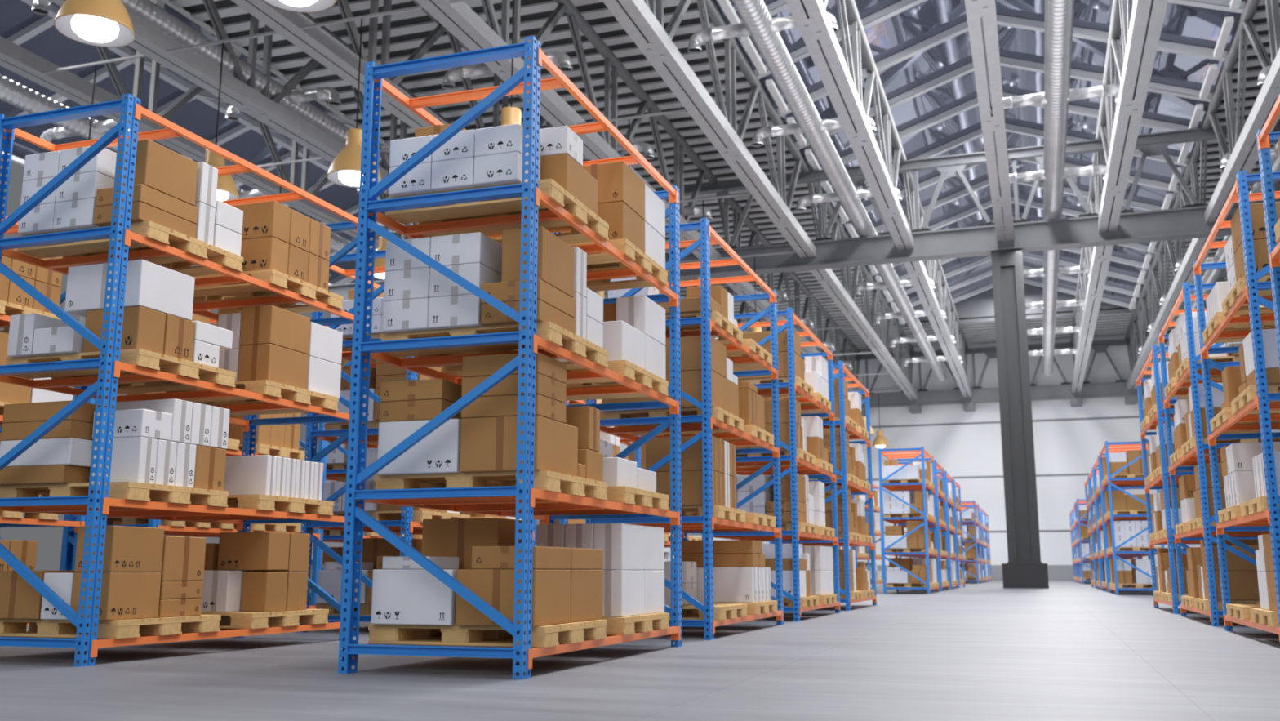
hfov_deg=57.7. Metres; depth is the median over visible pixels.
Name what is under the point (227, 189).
pendant lamp
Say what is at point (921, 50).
window
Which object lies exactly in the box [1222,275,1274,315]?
pallet
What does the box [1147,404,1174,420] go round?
pallet
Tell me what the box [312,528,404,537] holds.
pallet
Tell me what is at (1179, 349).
carton
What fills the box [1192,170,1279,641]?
rack
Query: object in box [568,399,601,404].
pallet
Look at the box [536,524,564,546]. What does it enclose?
carton
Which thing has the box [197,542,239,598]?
carton
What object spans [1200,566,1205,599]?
carton
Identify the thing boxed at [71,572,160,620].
carton
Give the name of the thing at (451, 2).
rod
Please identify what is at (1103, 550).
pallet
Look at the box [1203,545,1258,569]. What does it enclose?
carton
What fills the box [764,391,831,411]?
pallet
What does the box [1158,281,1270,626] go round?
rack
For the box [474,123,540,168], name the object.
carton
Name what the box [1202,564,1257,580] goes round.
carton
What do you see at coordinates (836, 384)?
carton
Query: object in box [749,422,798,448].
carton
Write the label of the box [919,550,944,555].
pallet
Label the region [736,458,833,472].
pallet
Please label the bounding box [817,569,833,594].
carton
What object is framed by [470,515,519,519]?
pallet
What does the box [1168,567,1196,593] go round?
carton
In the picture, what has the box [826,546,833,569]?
carton
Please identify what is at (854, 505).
carton
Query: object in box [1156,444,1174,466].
carton
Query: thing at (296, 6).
pendant lamp
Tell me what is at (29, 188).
carton
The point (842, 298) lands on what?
roof truss
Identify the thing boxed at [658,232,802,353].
roof truss
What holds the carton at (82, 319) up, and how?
on the pallet at (136, 357)
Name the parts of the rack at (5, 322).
post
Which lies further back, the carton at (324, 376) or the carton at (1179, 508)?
the carton at (1179, 508)
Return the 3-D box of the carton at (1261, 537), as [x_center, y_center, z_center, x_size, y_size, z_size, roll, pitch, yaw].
[5.047,1.465,8.842,0.545,0.278,0.075,-3,-11,18]
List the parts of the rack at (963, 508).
post, post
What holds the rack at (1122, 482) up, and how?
on the floor
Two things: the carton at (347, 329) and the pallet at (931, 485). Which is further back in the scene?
the pallet at (931, 485)
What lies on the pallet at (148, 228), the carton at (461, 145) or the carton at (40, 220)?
the carton at (40, 220)
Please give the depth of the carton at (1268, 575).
8.76 m
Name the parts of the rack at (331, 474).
post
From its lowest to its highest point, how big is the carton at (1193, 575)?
0.298 m
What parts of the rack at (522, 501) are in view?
post, post, post, post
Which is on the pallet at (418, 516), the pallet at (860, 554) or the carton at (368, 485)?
the carton at (368, 485)
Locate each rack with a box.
[0,93,361,666]
[0,215,99,625]
[59,318,328,608]
[295,250,536,632]
[301,351,413,604]
[337,35,682,679]
[559,400,640,524]
[585,217,783,639]
[619,433,673,547]
[702,306,840,621]
[769,360,876,610]
[853,479,870,574]
[857,484,883,586]
[878,446,939,593]
[897,459,949,591]
[912,470,958,589]
[940,479,964,587]
[951,500,982,583]
[959,504,985,582]
[961,508,988,582]
[966,511,991,581]
[1069,511,1089,581]
[1071,508,1079,582]
[1072,503,1089,582]
[1075,498,1093,583]
[1084,475,1130,587]
[1088,466,1139,590]
[1093,455,1152,592]
[1099,440,1164,595]
[1136,344,1257,613]
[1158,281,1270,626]
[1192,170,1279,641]
[1256,93,1279,368]
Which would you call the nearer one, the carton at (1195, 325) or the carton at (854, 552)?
the carton at (1195, 325)
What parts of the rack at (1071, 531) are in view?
post, post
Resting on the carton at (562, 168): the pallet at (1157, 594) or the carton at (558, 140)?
the carton at (558, 140)
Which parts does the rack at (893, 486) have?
post, post, post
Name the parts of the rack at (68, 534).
post, post, post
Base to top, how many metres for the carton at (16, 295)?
0.263 m
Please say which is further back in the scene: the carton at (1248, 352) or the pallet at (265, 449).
the pallet at (265, 449)
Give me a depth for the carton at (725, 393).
10.13 m
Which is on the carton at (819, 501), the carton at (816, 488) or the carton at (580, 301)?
the carton at (816, 488)
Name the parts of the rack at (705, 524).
post, post, post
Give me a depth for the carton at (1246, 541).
12.11 m
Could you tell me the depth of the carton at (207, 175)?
8.12 m
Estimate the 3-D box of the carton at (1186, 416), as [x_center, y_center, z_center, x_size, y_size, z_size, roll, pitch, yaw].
[6.364,0.728,12.755,0.646,0.338,0.275,-3,-11,18]
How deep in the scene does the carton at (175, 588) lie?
7.65 m
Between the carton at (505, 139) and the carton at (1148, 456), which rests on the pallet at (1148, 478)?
the carton at (1148, 456)
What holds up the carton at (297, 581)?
on the pallet at (233, 620)
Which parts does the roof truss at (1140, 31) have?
vertical post, vertical post, splice plate, vertical post, vertical post, splice plate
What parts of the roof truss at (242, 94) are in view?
vertical post, splice plate, vertical post, vertical post, vertical post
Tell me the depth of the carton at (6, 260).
9.85 m
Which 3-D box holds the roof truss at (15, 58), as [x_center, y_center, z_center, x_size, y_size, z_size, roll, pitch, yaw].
[-12.815,-7.640,28.748,0.560,3.416,36.759,-3,-11,18]
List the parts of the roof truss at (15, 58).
vertical post, splice plate, vertical post, vertical post, splice plate, vertical post, vertical post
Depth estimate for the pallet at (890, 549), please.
28.55 m
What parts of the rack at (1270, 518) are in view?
post, post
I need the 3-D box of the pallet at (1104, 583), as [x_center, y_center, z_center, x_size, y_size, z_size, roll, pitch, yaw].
[12.860,5.905,30.668,1.090,0.108,0.955,-3,-11,18]
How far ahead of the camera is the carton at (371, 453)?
10.89 m
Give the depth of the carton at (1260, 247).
8.95 m
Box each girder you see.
[209,119,1279,314]
[802,337,1169,415]
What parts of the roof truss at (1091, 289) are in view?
vertical post, vertical post, vertical post, vertical post, vertical post, splice plate, splice plate, vertical post, vertical post, splice plate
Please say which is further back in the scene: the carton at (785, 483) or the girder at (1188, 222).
the girder at (1188, 222)
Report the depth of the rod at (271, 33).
24.41 m
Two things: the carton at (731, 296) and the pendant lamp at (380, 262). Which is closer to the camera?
the carton at (731, 296)
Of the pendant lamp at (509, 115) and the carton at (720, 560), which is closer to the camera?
the carton at (720, 560)
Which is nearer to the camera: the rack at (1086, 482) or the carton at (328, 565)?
the carton at (328, 565)
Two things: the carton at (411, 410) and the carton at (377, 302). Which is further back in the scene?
the carton at (377, 302)
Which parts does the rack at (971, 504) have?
post, post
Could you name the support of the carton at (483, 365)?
on the carton at (550, 388)
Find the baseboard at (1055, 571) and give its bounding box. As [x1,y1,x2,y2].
[782,564,1159,579]
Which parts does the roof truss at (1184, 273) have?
vertical post, vertical post, vertical post, vertical post, vertical post, vertical post, vertical post, vertical post, vertical post, vertical post, vertical post, vertical post, splice plate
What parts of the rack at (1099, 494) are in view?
post, post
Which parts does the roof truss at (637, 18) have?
vertical post, splice plate, vertical post, vertical post, splice plate, vertical post, vertical post, splice plate, vertical post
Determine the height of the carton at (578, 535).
0.302 m
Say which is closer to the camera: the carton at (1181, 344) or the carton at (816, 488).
the carton at (1181, 344)
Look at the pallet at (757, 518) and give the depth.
11.35 m
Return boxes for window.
[713,0,1246,327]
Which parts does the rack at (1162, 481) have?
post, post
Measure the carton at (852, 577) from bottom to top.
0.298 m
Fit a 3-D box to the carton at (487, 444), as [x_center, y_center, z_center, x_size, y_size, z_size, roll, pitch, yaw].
[-0.694,0.514,6.752,0.475,0.304,0.606,-3,-11,18]
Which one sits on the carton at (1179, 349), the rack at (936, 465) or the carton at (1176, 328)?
the carton at (1176, 328)
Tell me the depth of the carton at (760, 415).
11.70 m
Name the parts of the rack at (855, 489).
post, post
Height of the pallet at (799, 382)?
0.108 m
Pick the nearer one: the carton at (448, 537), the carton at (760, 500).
the carton at (448, 537)
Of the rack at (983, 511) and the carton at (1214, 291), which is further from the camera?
the rack at (983, 511)
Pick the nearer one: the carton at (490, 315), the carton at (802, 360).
the carton at (490, 315)
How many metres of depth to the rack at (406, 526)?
10.81 m
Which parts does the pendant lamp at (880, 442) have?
cord, lamp shade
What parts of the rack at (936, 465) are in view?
post, post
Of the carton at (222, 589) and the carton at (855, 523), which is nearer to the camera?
the carton at (222, 589)
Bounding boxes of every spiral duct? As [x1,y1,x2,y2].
[0,74,377,253]
[31,0,608,297]
[441,51,853,369]
[687,0,963,381]
[1003,0,1119,375]
[1137,64,1279,362]
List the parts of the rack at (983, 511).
post, post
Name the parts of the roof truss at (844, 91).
splice plate, vertical post, splice plate, vertical post, vertical post, vertical post, splice plate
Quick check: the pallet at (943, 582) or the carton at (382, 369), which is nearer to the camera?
the carton at (382, 369)
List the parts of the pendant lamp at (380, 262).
lamp shade, bulb, cord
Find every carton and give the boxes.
[0,236,12,268]
[0,272,9,302]
[0,332,10,364]
[0,374,31,404]
[0,419,93,440]
[0,437,93,467]
[0,464,90,484]
[0,539,9,570]
[0,569,75,618]
[2,400,106,422]
[6,313,69,357]
[7,275,35,307]
[7,539,37,570]
[10,248,36,279]
[17,203,57,235]
[20,177,56,205]
[22,151,60,181]
[30,377,73,402]
[31,280,61,313]
[32,326,84,355]
[34,256,62,287]
[40,572,75,619]
[53,198,98,231]
[55,171,114,202]
[57,146,116,178]
[64,259,195,320]
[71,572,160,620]
[74,525,164,572]
[79,315,85,325]
[82,306,165,354]
[91,436,157,484]
[92,408,172,440]
[93,201,196,238]
[95,183,197,224]
[111,398,192,443]
[114,138,197,206]
[154,439,177,485]
[158,598,202,617]
[159,580,203,599]
[160,535,206,581]
[163,314,195,360]
[173,442,196,488]
[190,402,212,446]
[191,320,232,350]
[191,339,219,368]
[193,444,226,490]
[194,201,215,244]
[195,161,217,208]
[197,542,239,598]
[200,569,257,612]
[208,405,230,448]
[213,224,241,256]
[214,200,243,234]
[217,312,241,349]
[217,531,289,569]
[218,348,239,381]
[223,454,276,495]
[231,200,290,243]
[237,343,308,389]
[240,236,288,274]
[240,305,310,354]
[240,533,310,571]
[240,571,288,611]
[275,456,286,496]
[284,457,296,497]
[285,571,308,610]
[287,244,308,282]
[288,208,310,252]
[293,459,305,498]
[303,460,314,499]
[306,253,329,290]
[306,355,341,399]
[307,321,342,364]
[308,218,331,261]
[312,462,323,500]
[316,569,368,603]
[322,481,361,511]
[324,561,373,569]
[328,388,376,422]
[330,299,354,317]
[334,324,352,336]
[340,365,376,380]
[340,377,375,390]
[342,493,377,511]
[347,287,384,300]
[355,315,382,334]
[355,537,422,569]
[356,297,382,315]
[364,480,375,489]
[365,448,379,482]
[366,569,373,603]
[370,568,457,625]
[373,387,380,421]
[375,363,441,376]
[375,373,433,388]
[376,351,441,368]
[376,555,399,568]
[377,418,462,475]
[377,503,431,511]
[378,399,462,422]
[379,378,462,402]
[381,314,386,333]
[382,297,384,314]
[382,297,431,333]
[382,555,458,568]
[383,267,430,301]
[385,237,431,271]
[388,162,435,196]
[389,135,432,167]
[414,124,466,137]
[422,518,527,568]
[427,293,484,329]
[428,262,501,297]
[430,231,502,274]
[431,129,475,162]
[431,157,477,191]
[431,508,446,512]
[446,510,459,513]
[455,568,570,626]
[459,414,577,475]
[461,373,566,403]
[461,394,565,422]
[461,511,505,518]
[462,351,566,383]
[471,546,571,568]
[473,151,540,186]
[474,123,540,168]
[480,299,575,333]
[481,278,575,318]
[501,226,573,297]
[505,516,521,519]
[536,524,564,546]
[539,125,582,166]
[539,153,598,215]
[555,320,644,368]
[563,201,644,253]
[564,405,599,452]
[564,523,593,569]
[569,568,603,622]
[570,547,603,568]
[572,246,586,297]
[573,292,586,339]
[577,448,603,481]
[577,463,585,477]
[582,160,644,219]
[585,288,603,324]
[586,315,603,347]
[593,523,644,569]
[599,440,613,457]
[601,369,738,417]
[602,457,636,488]
[602,569,644,617]
[603,302,616,321]
[608,286,658,297]
[610,276,635,281]
[616,295,665,345]
[636,467,656,492]
[644,184,665,238]
[644,221,665,269]
[644,333,666,379]
[644,525,664,569]
[644,569,664,614]
[645,435,716,471]
[656,296,720,314]
[656,470,716,506]
[663,560,696,582]
[664,335,726,377]
[664,582,697,604]
[673,539,762,553]
[681,553,764,567]
[686,284,724,316]
[694,568,706,604]
[696,567,756,602]
[715,437,719,471]
[716,471,720,505]
[719,438,724,473]
[720,472,725,506]
[724,288,728,319]
[724,440,729,475]
[724,474,729,506]
[725,357,733,382]
[727,291,730,321]
[728,442,736,476]
[729,475,736,508]
[730,294,733,324]
[730,438,749,448]
[732,374,737,385]
[733,351,801,379]
[737,381,757,393]
[737,474,773,493]
[737,490,773,506]
[737,506,766,514]
[738,388,755,425]
[742,329,800,356]
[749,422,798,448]
[755,393,764,430]
[755,567,759,601]
[760,567,764,601]
[762,543,802,559]
[763,567,767,600]
[764,398,800,425]
[764,558,806,569]
[765,501,806,513]
[766,511,806,522]
[767,567,771,600]
[770,570,806,597]
[778,473,805,502]
[797,423,803,449]
[800,357,804,381]
[800,395,848,416]
[800,415,822,439]
[800,418,806,451]
[800,552,809,569]
[802,475,808,499]
[804,355,828,382]
[804,371,822,394]
[804,545,826,569]
[804,549,851,570]
[805,436,823,460]
[805,499,809,523]
[805,570,810,596]
[808,480,824,497]
[808,494,813,510]
[808,509,813,524]
[809,569,827,595]
[813,496,825,512]
[813,511,825,526]
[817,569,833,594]
[822,377,828,399]
[822,427,848,438]
[822,435,848,446]
[822,452,852,474]
[823,444,849,454]
[823,447,828,462]
[824,485,850,495]
[824,493,851,503]
[825,502,851,511]
[825,510,853,532]
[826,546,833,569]
[827,408,862,426]
[833,377,848,399]
[833,570,851,591]
[848,391,861,411]
[848,400,850,417]
[848,443,862,462]
[848,446,855,465]
[850,549,853,570]
[851,498,865,516]
[851,502,857,520]
[851,570,853,591]
[852,464,856,476]
[852,549,855,570]
[853,520,857,533]
[853,570,856,591]
[855,461,863,479]
[855,567,866,590]
[857,515,866,534]
[862,417,865,429]
[863,465,866,481]
[865,523,868,535]
[865,580,868,590]
[866,570,870,589]
[1143,378,1152,400]
[1144,397,1172,415]
[1146,453,1150,474]
[1147,440,1150,455]
[1148,435,1156,454]
[1149,455,1151,473]
[1150,452,1156,473]
[1151,361,1168,386]
[1151,389,1153,406]
[1151,510,1155,532]
[1152,382,1186,404]
[1153,493,1161,511]
[1153,511,1155,532]
[1155,423,1175,446]
[1155,448,1158,467]
[1155,511,1162,532]
[1155,566,1158,591]
[1155,566,1159,591]
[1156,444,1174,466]
[1156,547,1186,565]
[1157,567,1159,591]
[1158,552,1187,570]
[1159,488,1181,510]
[1160,570,1166,591]
[1164,507,1182,528]
[1164,570,1168,592]
[1167,582,1169,592]
[1168,328,1177,356]
[1168,361,1171,381]
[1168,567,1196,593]
[1169,352,1229,377]
[1173,399,1187,426]
[1173,430,1177,451]
[1175,320,1178,346]
[1175,423,1186,448]
[1177,317,1181,343]
[1177,342,1182,366]
[1178,311,1207,340]
[1178,474,1195,500]
[1180,340,1183,361]
[1180,500,1182,522]
[1181,315,1208,337]
[1181,499,1184,522]
[1182,337,1186,359]
[1182,498,1185,522]
[1183,332,1226,358]
[1183,498,1186,522]
[1184,411,1190,440]
[1184,497,1195,522]
[1186,392,1191,413]
[1186,546,1204,569]
[1186,570,1191,596]
[1187,413,1192,437]
[1188,382,1224,411]
[1188,570,1199,597]
[1190,407,1258,436]
[1193,462,1224,490]
[1193,491,1198,518]
[1195,488,1226,517]
[1196,564,1200,598]
[1198,564,1203,598]
[1200,538,1258,564]
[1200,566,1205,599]
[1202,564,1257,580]
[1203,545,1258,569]
[1203,581,1207,599]
[1204,570,1259,599]
[1205,297,1209,323]
[1207,294,1211,320]
[1208,291,1213,318]
[1211,288,1214,315]
[1213,285,1217,313]
[1214,281,1264,311]
[1219,444,1229,462]
[1221,400,1224,409]
[1221,460,1228,476]
[1222,365,1242,407]
[1223,475,1228,507]
[1224,241,1230,272]
[1225,441,1279,474]
[1226,268,1231,293]
[1226,342,1243,346]
[1226,474,1231,506]
[1227,235,1234,266]
[1228,472,1234,506]
[1229,343,1242,355]
[1230,216,1236,253]
[1230,262,1235,288]
[1231,470,1256,505]
[1233,201,1279,249]
[1233,251,1239,282]
[1236,239,1270,277]
[1238,343,1246,383]
[1238,381,1247,394]
[1242,337,1249,377]
[1245,334,1252,373]
[1246,368,1279,386]
[1248,328,1279,371]
[1252,456,1259,497]
[1255,454,1263,496]
[1255,549,1261,571]
[1257,534,1264,571]
[1257,571,1264,608]
[1259,451,1279,496]
[1260,534,1266,571]
[1261,571,1267,609]
[1262,533,1270,571]
[1263,571,1269,609]
[1266,533,1279,571]
[1266,571,1273,610]
[1269,571,1279,611]
[1277,135,1279,155]
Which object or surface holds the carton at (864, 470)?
on the pallet at (862, 483)
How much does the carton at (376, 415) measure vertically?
0.304 m
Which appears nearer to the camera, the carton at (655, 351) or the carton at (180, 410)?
the carton at (180, 410)
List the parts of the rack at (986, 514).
post, post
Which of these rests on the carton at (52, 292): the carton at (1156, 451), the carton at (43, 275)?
the carton at (43, 275)
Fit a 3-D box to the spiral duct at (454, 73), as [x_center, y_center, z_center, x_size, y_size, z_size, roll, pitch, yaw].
[1.415,-4.587,40.895,3.374,0.632,70.565,-3,-11,18]
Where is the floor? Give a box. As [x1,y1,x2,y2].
[0,578,1279,720]
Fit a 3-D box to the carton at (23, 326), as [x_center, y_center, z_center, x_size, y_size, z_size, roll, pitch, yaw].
[-4.016,-0.141,7.789,0.205,0.279,0.346,-3,-11,18]
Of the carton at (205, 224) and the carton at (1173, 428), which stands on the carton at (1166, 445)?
the carton at (1173, 428)
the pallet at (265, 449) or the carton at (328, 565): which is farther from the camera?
the pallet at (265, 449)
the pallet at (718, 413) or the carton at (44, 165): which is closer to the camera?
the carton at (44, 165)
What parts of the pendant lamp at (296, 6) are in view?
bulb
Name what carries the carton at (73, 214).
on the pallet at (148, 228)
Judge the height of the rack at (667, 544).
3.552 m
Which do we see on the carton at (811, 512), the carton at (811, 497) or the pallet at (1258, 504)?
the carton at (811, 497)
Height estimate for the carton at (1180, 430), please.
0.298 m
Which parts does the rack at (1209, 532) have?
post, post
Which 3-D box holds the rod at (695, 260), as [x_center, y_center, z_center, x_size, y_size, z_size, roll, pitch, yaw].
[0.828,-3.509,42.102,2.800,0.050,0.050,-3,-11,18]
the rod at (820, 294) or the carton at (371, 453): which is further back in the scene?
the rod at (820, 294)
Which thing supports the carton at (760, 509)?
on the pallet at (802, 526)
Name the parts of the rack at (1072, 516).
post, post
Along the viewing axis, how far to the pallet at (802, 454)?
13.73 m
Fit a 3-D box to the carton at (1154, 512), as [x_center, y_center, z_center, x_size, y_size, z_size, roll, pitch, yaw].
[7.851,2.367,16.983,0.596,0.299,0.195,-3,-11,18]
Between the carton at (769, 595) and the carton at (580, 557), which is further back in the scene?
the carton at (769, 595)
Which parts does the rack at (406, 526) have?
post, post, post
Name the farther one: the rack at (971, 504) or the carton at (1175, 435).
the rack at (971, 504)
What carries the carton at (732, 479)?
on the pallet at (721, 512)
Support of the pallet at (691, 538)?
on the rack at (667, 544)
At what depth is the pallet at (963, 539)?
50.48 m
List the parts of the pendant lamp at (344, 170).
bulb, lamp shade, cord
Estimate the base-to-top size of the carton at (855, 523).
0.188 m
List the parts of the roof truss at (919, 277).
vertical post, splice plate, vertical post, splice plate, vertical post, vertical post, vertical post, vertical post, vertical post, vertical post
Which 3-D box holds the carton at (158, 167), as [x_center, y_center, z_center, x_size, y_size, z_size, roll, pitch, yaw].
[-3.259,-1.248,7.835,0.255,0.313,0.485,-3,-11,18]
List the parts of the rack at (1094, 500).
post, post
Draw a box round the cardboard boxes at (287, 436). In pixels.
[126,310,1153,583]
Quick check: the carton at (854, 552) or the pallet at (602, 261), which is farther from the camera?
the carton at (854, 552)
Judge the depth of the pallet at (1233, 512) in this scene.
10.19 m
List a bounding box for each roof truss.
[0,0,423,248]
[0,0,608,293]
[49,0,494,239]
[231,0,591,233]
[415,0,721,261]
[601,0,816,257]
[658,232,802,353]
[715,180,865,400]
[786,0,914,249]
[807,182,918,399]
[902,172,973,397]
[964,0,1013,240]
[1070,151,1113,392]
[1095,0,1168,232]
[1124,140,1216,390]
[1201,0,1279,222]
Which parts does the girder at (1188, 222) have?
vertical post, vertical post, vertical post, vertical post, vertical post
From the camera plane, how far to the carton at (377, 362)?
10.96 m
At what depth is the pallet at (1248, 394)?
9.12 m
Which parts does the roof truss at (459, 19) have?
splice plate, vertical post, vertical post, vertical post, vertical post, vertical post, vertical post, splice plate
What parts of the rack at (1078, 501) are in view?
post, post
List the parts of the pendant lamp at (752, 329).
cord, lamp shade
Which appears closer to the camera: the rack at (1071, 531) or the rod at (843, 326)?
the rod at (843, 326)
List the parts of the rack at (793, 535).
post, post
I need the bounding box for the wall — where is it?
[298,302,1279,564]
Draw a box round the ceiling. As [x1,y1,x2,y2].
[168,0,1279,351]
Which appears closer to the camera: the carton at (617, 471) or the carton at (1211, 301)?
the carton at (617, 471)
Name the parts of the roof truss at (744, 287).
vertical post, splice plate, vertical post, vertical post, vertical post, vertical post, vertical post, vertical post, vertical post, vertical post, vertical post, vertical post, vertical post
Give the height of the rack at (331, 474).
3.552 m
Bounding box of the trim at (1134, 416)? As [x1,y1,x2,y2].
[298,415,1139,535]
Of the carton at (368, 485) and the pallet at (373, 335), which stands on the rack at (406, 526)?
the pallet at (373, 335)
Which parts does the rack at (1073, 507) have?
post, post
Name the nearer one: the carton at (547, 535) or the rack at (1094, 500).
the carton at (547, 535)
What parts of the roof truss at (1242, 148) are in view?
vertical post, vertical post, splice plate, vertical post, vertical post, splice plate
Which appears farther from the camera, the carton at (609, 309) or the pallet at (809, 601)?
the pallet at (809, 601)
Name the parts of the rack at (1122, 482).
post, post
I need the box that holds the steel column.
[991,248,1048,588]
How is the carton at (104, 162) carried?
on the carton at (79, 186)
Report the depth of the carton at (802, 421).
13.88 m
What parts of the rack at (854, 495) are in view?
post, post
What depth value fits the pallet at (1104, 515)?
28.44 m
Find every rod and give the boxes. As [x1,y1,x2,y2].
[41,53,145,74]
[165,31,275,53]
[256,156,323,167]
[299,5,422,29]
[378,147,390,151]
[448,0,471,4]
[576,109,685,124]
[664,192,750,204]
[665,259,700,263]
[716,251,795,259]
[759,293,827,300]
[794,326,853,331]
[832,351,872,355]
[843,373,888,376]
[869,390,902,392]
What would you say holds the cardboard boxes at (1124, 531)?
on the pallet at (1120, 585)
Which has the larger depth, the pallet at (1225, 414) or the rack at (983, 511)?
the rack at (983, 511)
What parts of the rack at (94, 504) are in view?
post, post, post, post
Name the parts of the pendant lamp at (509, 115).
lamp shade, cord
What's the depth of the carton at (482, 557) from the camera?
6.38 m
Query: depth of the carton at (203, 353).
8.01 m
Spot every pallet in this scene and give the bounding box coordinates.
[0,299,61,333]
[0,400,12,427]
[0,481,228,506]
[0,510,58,519]
[0,614,221,638]
[5,348,235,394]
[16,220,243,276]
[89,515,234,528]
[146,379,338,416]
[193,268,343,314]
[200,608,328,628]
[226,438,239,449]
[226,493,333,515]
[233,523,303,532]
[236,443,306,460]
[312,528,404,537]
[315,603,371,615]
[324,421,379,444]
[326,462,350,469]
[332,510,470,522]
[342,333,380,363]
[367,619,606,647]
[373,470,607,499]
[379,320,608,376]
[385,178,608,244]
[409,534,422,538]
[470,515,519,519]
[565,360,668,400]
[568,238,667,291]
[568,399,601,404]
[600,406,744,435]
[601,612,669,635]
[604,485,668,510]
[656,424,773,446]
[664,533,674,542]
[665,311,742,344]
[666,603,747,620]
[667,505,746,522]
[684,536,702,540]
[697,512,775,527]
[697,600,777,614]
[724,338,772,367]
[735,448,815,466]
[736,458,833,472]
[737,376,813,399]
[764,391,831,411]
[775,521,817,533]
[782,525,835,537]
[782,595,819,607]
[783,593,836,604]
[800,473,859,484]
[820,415,857,430]
[835,532,861,541]
[836,589,874,597]
[840,591,862,599]
[848,426,869,439]
[857,480,871,490]
[857,552,862,556]
[861,534,872,542]
[882,478,929,485]
[883,512,931,519]
[884,547,933,552]
[885,582,934,587]
[895,515,935,520]
[896,548,937,553]
[897,582,938,586]
[903,581,946,585]
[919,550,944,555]
[929,482,934,488]
[952,557,979,560]
[961,518,977,521]
[962,537,978,541]
[964,577,980,580]
[1101,549,1145,554]
[1103,473,1146,482]
[1103,512,1146,519]
[1103,582,1147,586]
[1106,510,1152,516]
[1106,547,1149,552]
[1108,546,1161,551]
[1108,582,1152,587]
[1111,582,1155,588]
[1140,415,1173,430]
[1144,473,1154,485]
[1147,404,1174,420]
[1149,532,1159,541]
[1152,465,1194,479]
[1153,591,1188,599]
[1156,528,1174,538]
[1161,591,1188,601]
[1164,375,1222,397]
[1169,448,1220,465]
[1175,355,1239,382]
[1175,522,1189,533]
[1181,435,1279,455]
[1181,595,1240,607]
[1187,517,1215,530]
[1194,597,1260,610]
[1202,311,1275,343]
[1209,407,1279,431]
[1217,505,1241,522]
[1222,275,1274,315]
[1226,603,1260,619]
[1231,383,1279,414]
[1240,496,1279,516]
[1249,608,1279,626]
[1274,217,1279,242]
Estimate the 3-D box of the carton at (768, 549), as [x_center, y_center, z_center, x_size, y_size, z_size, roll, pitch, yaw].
[1.532,2.197,13.369,0.646,0.169,0.216,-3,-11,18]
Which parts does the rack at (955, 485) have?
post, post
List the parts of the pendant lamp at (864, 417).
lamp shade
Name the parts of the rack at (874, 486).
post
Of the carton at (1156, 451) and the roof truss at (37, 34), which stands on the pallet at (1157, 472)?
the carton at (1156, 451)
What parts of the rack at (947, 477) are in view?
post, post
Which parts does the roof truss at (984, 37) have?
splice plate, vertical post, splice plate, vertical post, splice plate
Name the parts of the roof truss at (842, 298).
vertical post, splice plate, vertical post, vertical post, splice plate, vertical post, vertical post, vertical post, vertical post, vertical post, vertical post, vertical post, vertical post, vertical post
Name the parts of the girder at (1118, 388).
vertical post, vertical post, vertical post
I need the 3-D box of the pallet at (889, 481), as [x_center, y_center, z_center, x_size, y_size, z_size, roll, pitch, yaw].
[6.691,3.076,29.200,1.090,0.108,0.955,-3,-11,18]
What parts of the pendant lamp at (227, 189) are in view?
cord, lamp shade, bulb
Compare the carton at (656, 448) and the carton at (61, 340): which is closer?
the carton at (61, 340)
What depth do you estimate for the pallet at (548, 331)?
6.85 m
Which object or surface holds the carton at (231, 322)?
on the carton
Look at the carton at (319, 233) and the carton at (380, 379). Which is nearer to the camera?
the carton at (319, 233)
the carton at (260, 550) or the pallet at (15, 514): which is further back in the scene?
the pallet at (15, 514)
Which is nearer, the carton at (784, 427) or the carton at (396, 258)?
the carton at (396, 258)
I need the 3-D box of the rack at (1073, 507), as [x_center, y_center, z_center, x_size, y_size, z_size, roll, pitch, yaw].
[20.677,8.435,53.499,1.112,3.552,2.869,-3,-11,18]
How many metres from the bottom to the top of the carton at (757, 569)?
0.329 m
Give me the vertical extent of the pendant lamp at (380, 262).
3.460 m
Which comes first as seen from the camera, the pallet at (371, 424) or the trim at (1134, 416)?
the pallet at (371, 424)
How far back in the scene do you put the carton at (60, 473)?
7.40 m
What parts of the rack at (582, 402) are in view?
post, post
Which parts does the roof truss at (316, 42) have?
vertical post, splice plate, vertical post, vertical post, vertical post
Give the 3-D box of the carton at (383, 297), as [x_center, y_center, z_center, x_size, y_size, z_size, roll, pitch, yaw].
[-2.271,-0.502,11.174,0.285,0.170,0.326,-3,-11,18]
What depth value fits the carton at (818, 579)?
14.41 m
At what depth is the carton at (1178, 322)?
13.06 m
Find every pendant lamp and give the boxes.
[53,0,134,47]
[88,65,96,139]
[204,43,239,200]
[262,0,336,13]
[279,164,282,203]
[326,18,381,187]
[368,150,390,279]
[500,0,521,126]
[593,290,605,298]
[628,119,629,167]
[697,200,703,286]
[750,256,761,332]
[862,375,874,435]
[871,394,888,448]
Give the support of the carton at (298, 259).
on the pallet at (240, 291)
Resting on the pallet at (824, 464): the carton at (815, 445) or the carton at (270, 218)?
the carton at (815, 445)
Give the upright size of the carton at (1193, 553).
0.258 m

